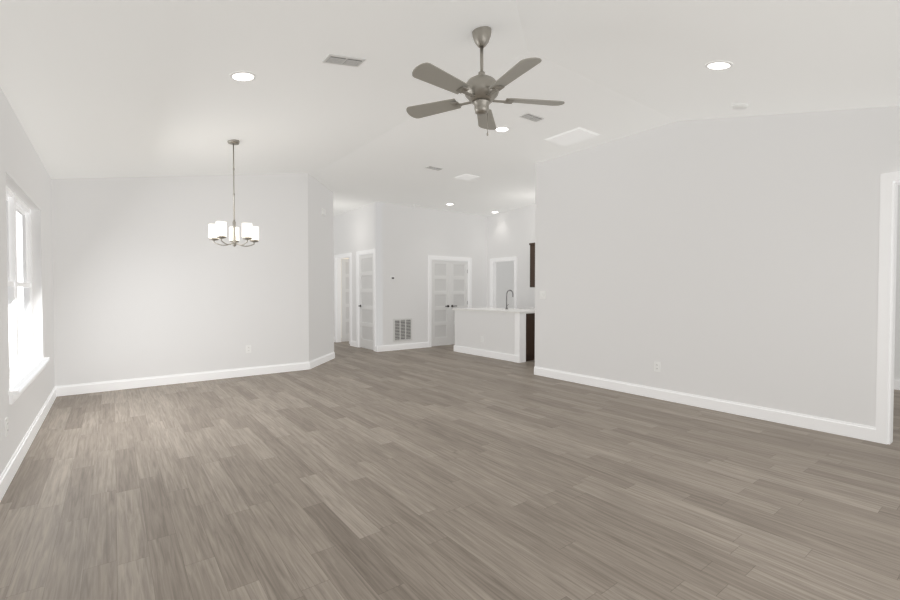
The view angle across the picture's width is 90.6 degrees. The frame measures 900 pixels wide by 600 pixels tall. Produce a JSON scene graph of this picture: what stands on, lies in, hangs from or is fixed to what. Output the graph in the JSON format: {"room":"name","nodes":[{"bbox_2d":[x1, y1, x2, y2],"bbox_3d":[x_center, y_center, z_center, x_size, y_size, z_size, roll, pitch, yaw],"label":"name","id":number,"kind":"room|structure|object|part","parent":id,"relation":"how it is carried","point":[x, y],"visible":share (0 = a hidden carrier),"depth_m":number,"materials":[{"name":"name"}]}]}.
{"room":"living room","nodes":[
{"label":"living room","id":0,"kind":"room"},
{"bbox_2d":[0,87,54,475],"bbox_3d":[-2.559,-0.520,2.235,0.200,3.550,8.150,-1,1,-37],"label":"wall","id":1,"kind":"structure","parent":0,"point":[25,177],"depth_m":3.86,"materials":[{"name":"white paint"}]},
{"bbox_2d":[5,417,7,436],"bbox_3d":[-2.980,0.854,2.992,0.009,0.118,0.075,-1,1,-37],"label":"electrical outlet plate","id":2,"kind":"object","parent":1,"relation":"attached to","point":[6,420],"depth_m":2.98,"materials":[{"name":"white plastic"}]},
{"bbox_2d":[6,186,49,403],"bbox_3d":[-3.694,-0.097,3.818,0.200,1.620,1.970,-1,1,-37],"label":"window","id":3,"kind":"structure","parent":1,"relation":"in","point":[25,369],"depth_m":3.80,"materials":[{"name":"white"}]},
{"bbox_2d":[0,386,59,501],"bbox_3d":[-2.473,1.191,2.336,0.016,0.125,7.910,-1,1,-37],"label":"baseboard","id":4,"kind":"structure","parent":1,"relation":"attached to","point":[9,472],"depth_m":3.51,"materials":[{"name":"white wood"}]},
{"bbox_2d":[51,173,308,385],"bbox_3d":[-3.641,-0.606,6.451,3.165,3.550,0.120,-1,1,-37],"label":"wall","id":5,"kind":"structure","parent":0,"point":[150,279],"depth_m":6.23,"materials":[{"name":"white paint"}]},
{"bbox_2d":[60,361,311,395],"bbox_3d":[-3.584,1.107,6.444,3.147,0.125,0.016,-1,1,-37],"label":"baseboard","id":6,"kind":"structure","parent":5,"relation":"attached to","point":[65,390],"depth_m":6.24,"materials":[{"name":"white wood"}]},
{"bbox_2d":[246,345,250,352],"bbox_3d":[-3.086,0.752,6.818,0.075,0.118,0.009,-1,1,-37],"label":"electrical outlet plate","id":7,"kind":"object","parent":5,"relation":"attached to","point":[248,347],"depth_m":6.82,"materials":[{"name":"white plastic"}]},
{"bbox_2d":[308,174,333,361],"bbox_3d":[-2.354,-0.637,7.977,0.120,3.550,1.232,0,1,5],"label":"wall","id":8,"kind":"structure","parent":0,"point":[321,276],"depth_m":7.90,"materials":[{"name":"white paint"}]},
{"bbox_2d":[312,352,334,367],"bbox_3d":[-2.293,1.076,8.014,0.832,0.125,0.910,-1,1,-37],"label":"baseboard","id":9,"kind":"structure","parent":8,"relation":"attached to","point":[328,357],"depth_m":7.99,"materials":[{"name":"white wood"}]},
{"bbox_2d":[349,258,349,343],"bbox_3d":[-0.456,-0.726,12.386,5.000,3.550,0.120,-1,1,-37],"label":"wall","id":10,"kind":"structure","parent":0,"point":[349,300],"depth_m":10.91,"materials":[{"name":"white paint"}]},
{"bbox_2d":[333,202,382,345],"bbox_3d":[-2.431,-0.693,10.753,0.120,3.550,3.100,-1,1,-37],"label":"wall","id":11,"kind":"structure","parent":0,"point":[354,231],"depth_m":10.37,"materials":[{"name":"white paint"}]},
{"bbox_2d":[334,253,351,345],"bbox_3d":[-2.577,-0.022,10.945,0.138,2.200,0.980,-1,1,-37],"label":"door frame","id":12,"kind":"structure","parent":11,"relation":"attached to","point":[337,258],"depth_m":11.25,"materials":[{"name":"white wood"}]},
{"bbox_2d":[341,259,348,341],"bbox_3d":[-2.384,0.005,11.474,0.810,2.110,0.093,-1,1,-25],"label":"door","id":13,"kind":"structure","parent":11,"relation":"in","point":[345,299],"depth_m":11.35,"materials":[{"name":"white wood"}]},
{"bbox_2d":[356,249,375,350],"bbox_3d":[-1.834,-0.002,9.964,0.138,2.200,0.920,-1,1,-37],"label":"door frame","id":14,"kind":"structure","parent":11,"relation":"attached to","point":[373,251],"depth_m":10.04,"materials":[{"name":"white wood"}]},
{"bbox_2d":[359,254,373,349],"bbox_3d":[-1.867,0.036,9.937,0.093,2.110,0.756,-1,1,-37],"label":"closet door","id":15,"kind":"structure","parent":11,"relation":"in","point":[366,301],"depth_m":9.98,"materials":[{"name":"white wood"}]},
{"bbox_2d":[375,202,486,345],"bbox_3d":[-0.288,-0.688,10.507,3.240,3.550,0.120,-1,1,-37],"label":"wall","id":16,"kind":"structure","parent":0,"point":[412,238],"depth_m":10.07,"materials":[{"name":"white paint"}]},
{"bbox_2d":[376,342,427,351],"bbox_3d":[-1.033,1.037,9.911,1.321,0.125,0.046,-1,1,-37],"label":"baseboard","id":17,"kind":"structure","parent":16,"relation":"attached to","point":[421,344],"depth_m":9.86,"materials":[{"name":"white wood"}]},
{"bbox_2d":[393,318,411,341],"bbox_3d":[-1.048,0.660,9.873,0.490,0.500,0.016,-1,1,-37],"label":"air vent","id":18,"kind":"object","parent":16,"relation":"in","point":[402,329],"visible":1,"depth_m":9.86,"materials":[{"name":"white metal"}]},
{"bbox_2d":[431,260,449,345],"bbox_3d":[-0.218,0.069,10.511,0.559,2.020,0.093,-1,1,-37],"label":"door","id":19,"kind":"structure","parent":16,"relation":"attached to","point":[440,302],"depth_m":10.53,"materials":[{"name":"white wood"}]},
{"bbox_2d":[428,256,471,346],"bbox_3d":[-0.019,0.026,10.714,1.290,2.115,0.138,-1,1,-37],"label":"door frame","id":20,"kind":"structure","parent":16,"relation":"attached to","point":[430,258],"depth_m":10.44,"materials":[{"name":"white wood"}]},
{"bbox_2d":[450,261,467,344],"bbox_3d":[0.231,0.062,10.850,0.559,2.020,0.093,-1,1,-37],"label":"door","id":21,"kind":"structure","parent":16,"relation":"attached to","point":[458,284],"depth_m":10.82,"materials":[{"name":"white wood"}]},
{"bbox_2d":[0,338,899,599],"bbox_3d":[0.268,1.156,7.126,15.000,0.001,17.000,-1,1,-37],"label":"floor","id":22,"kind":"structure","parent":0,"point":[441,472],"depth_m":2.83,"materials":[{"name":"brown wood"}]},
{"bbox_2d":[454,310,534,361],"bbox_3d":[1.049,0.669,9.084,0.976,0.887,1.958,-1,1,-37],"label":"kitchen island","id":23,"kind":"object","parent":22,"relation":"on","point":[507,334],"depth_m":8.54,"materials":[{"name":"white paint"}]},
{"bbox_2d":[461,307,534,313],"bbox_3d":[1.054,0.209,9.076,1.000,0.035,1.990,-1,1,-37],"label":"island countertop","id":24,"kind":"structure","parent":23,"relation":"on","point":[503,311],"depth_m":8.56,"materials":[{"name":"white stone"}]},
{"bbox_2d":[505,290,513,309],"bbox_3d":[1.243,-0.011,9.198,0.216,0.400,0.089,-1,1,-37],"label":"faucet","id":25,"kind":"object","parent":24,"relation":"on","point":[508,290],"depth_m":9.16,"materials":[{"name":"silver metal"}]},
{"bbox_2d":[0,0,899,215],"bbox_3d":[0.467,-1.712,8.413,13.059,0.857,15.097,-1,1,-37],"label":"ceiling","id":26,"kind":"structure","parent":0,"point":[115,88],"depth_m":3.54,"materials":[{"name":"white paint"}]},
{"bbox_2d":[209,139,258,246],"bbox_3d":[-2.412,-1.198,4.992,0.505,1.194,0.510,-1,1,-37],"label":"dining chandelier","id":27,"kind":"object","parent":26,"relation":"hanging from","point":[218,231],"visible":1,"depth_m":4.92,"materials":[{"name":"white glass"}]},
{"bbox_2d":[230,71,255,81],"bbox_3d":[-1.561,-1.686,3.356,0.183,0.038,0.185,-1,2,-43],"label":"recessed light","id":28,"kind":"object","parent":26,"relation":"in","point":[243,76],"depth_m":3.35,"materials":[{"name":"white"}]},
{"bbox_2d":[322,54,365,66],"bbox_3d":[-0.793,-1.792,3.333,0.287,0.061,0.135,-1,1,-37],"label":"ceiling vent","id":29,"kind":"object","parent":26,"relation":"in","point":[343,60],"depth_m":3.31,"materials":[{"name":"white metal"}]},
{"bbox_2d":[425,166,442,170],"bbox_3d":[-0.256,-2.107,7.130,0.270,0.013,0.130,-1,1,-37],"label":"ceiling vent","id":30,"kind":"object","parent":26,"relation":"in","point":[428,167],"depth_m":7.11,"materials":[{"name":"white metal"}]},
{"bbox_2d":[406,26,564,135],"bbox_3d":[0.218,-1.560,3.159,1.174,0.770,1.180,-1,1,-37],"label":"ceiling fan","id":31,"kind":"object","parent":26,"relation":"hanging from","point":[480,90],"visible":0.98,"depth_m":3.12,"materials":[{"name":"silver metal"}]},
{"bbox_3d":[0.227,-1.561,3.193,0.256,0.770,0.256,-1,1,-37],"label":"fan motor","id":32,"kind":"part","parent":31,"relation":"part of","materials":[{"name":"silver metal"}]},
{"bbox_2d":[495,126,509,131],"bbox_3d":[0.632,-2.076,5.413,0.185,0.007,0.185,1,1,29],"label":"recessed light","id":33,"kind":"object","parent":26,"relation":"in","point":[502,128],"depth_m":5.42,"materials":[{"name":"white"}]},
{"bbox_2d":[519,113,543,121],"bbox_3d":[0.929,-2.065,5.040,0.270,0.013,0.130,-1,1,-37],"label":"ceiling vent","id":34,"kind":"object","parent":26,"relation":"in","point":[528,116],"depth_m":5.02,"materials":[{"name":"white metal"}]},
{"bbox_2d":[705,61,732,69],"bbox_3d":[2.050,-1.788,3.393,0.185,0.047,0.181,-1,2,-43],"label":"recessed light","id":35,"kind":"object","parent":26,"relation":"in","point":[715,65],"depth_m":3.39,"materials":[{"name":"white"}]},
{"bbox_2d":[732,103,747,109],"bbox_3d":[2.778,-1.854,4.268,0.132,0.060,0.133,-1,2,-43],"label":"smoke detector","id":36,"kind":"object","parent":26,"relation":"attached to","point":[739,106],"depth_m":4.23,"materials":[{"name":"white plastic"}]},
{"bbox_2d":[496,261,513,308],"bbox_3d":[3.122,-0.709,11.570,0.120,3.550,5.501,-1,1,-37],"label":"wall","id":37,"kind":"structure","parent":0,"point":[504,277],"depth_m":13.41,"materials":[{"name":"white paint"}]},
{"bbox_2d":[487,204,534,308],"bbox_3d":[2.169,-0.674,9.846,0.120,3.550,3.900,-1,1,-37],"label":"wall","id":38,"kind":"structure","parent":0,"point":[510,233],"depth_m":10.50,"materials":[{"name":"white paint"}]},
{"bbox_2d":[490,257,516,308],"bbox_3d":[1.341,0.024,10.940,0.138,2.110,0.920,-1,1,-37],"label":"door frame","id":39,"kind":"structure","parent":38,"relation":"attached to","point":[492,261],"depth_m":11.20,"materials":[{"name":"white wood"}]},
{"bbox_2d":[529,243,534,286],"bbox_3d":[2.018,-0.754,9.608,0.348,0.960,0.496,-1,1,-37],"label":"upper cabinet","id":40,"kind":"object","parent":38,"relation":"attached to","point":[532,264],"depth_m":9.63,"materials":[{"name":"brown wood"}]},
{"bbox_2d":[535,106,899,426],"bbox_3d":[2.980,-0.573,4.817,0.120,3.550,5.340,-1,1,-37],"label":"wall","id":41,"kind":"structure","parent":0,"point":[734,259],"depth_m":4.75,"materials":[{"name":"white paint"}]},
{"bbox_2d":[654,362,659,371],"bbox_3d":[2.500,0.806,5.372,0.009,0.118,0.075,-1,1,-37],"label":"electrical outlet plate","id":42,"kind":"object","parent":41,"relation":"attached to","point":[656,364],"depth_m":5.37,"materials":[{"name":"white plastic"}]},
{"bbox_2d":[534,366,875,441],"bbox_3d":[2.491,1.129,5.386,0.016,0.125,3.898,-1,1,-37],"label":"baseboard","id":43,"kind":"structure","parent":41,"relation":"attached to","point":[857,431],"depth_m":4.73,"materials":[{"name":"white wood"}]},
{"bbox_2d":[876,171,899,443],"bbox_3d":[4.038,0.085,3.417,0.138,2.292,1.074,-1,1,-37],"label":"door frame","id":44,"kind":"structure","parent":41,"relation":"attached to","point":[890,182],"depth_m":3.77,"materials":[{"name":"white wood"}]},
{"bbox_2d":[894,185,899,389],"bbox_3d":[5.401,-0.608,6.575,0.136,3.550,5.220,-1,1,-37],"label":"wall","id":45,"kind":"structure","parent":0,"point":[897,354],"depth_m":5.83,"materials":[{"name":"white paint"}]},
{"label":"outside","id":46,"kind":"structure","parent":0,"visible":0},
{"bbox_2d":[16,211,24,356],"bbox_3d":[-3.758,-0.141,3.769,0.001,1.530,1.870,-1,1,-37],"label":"sky","id":47,"kind":"structure","parent":46,"point":[20,279],"depth_m":4.34,"materials":[{"name":"white"}]}
]}

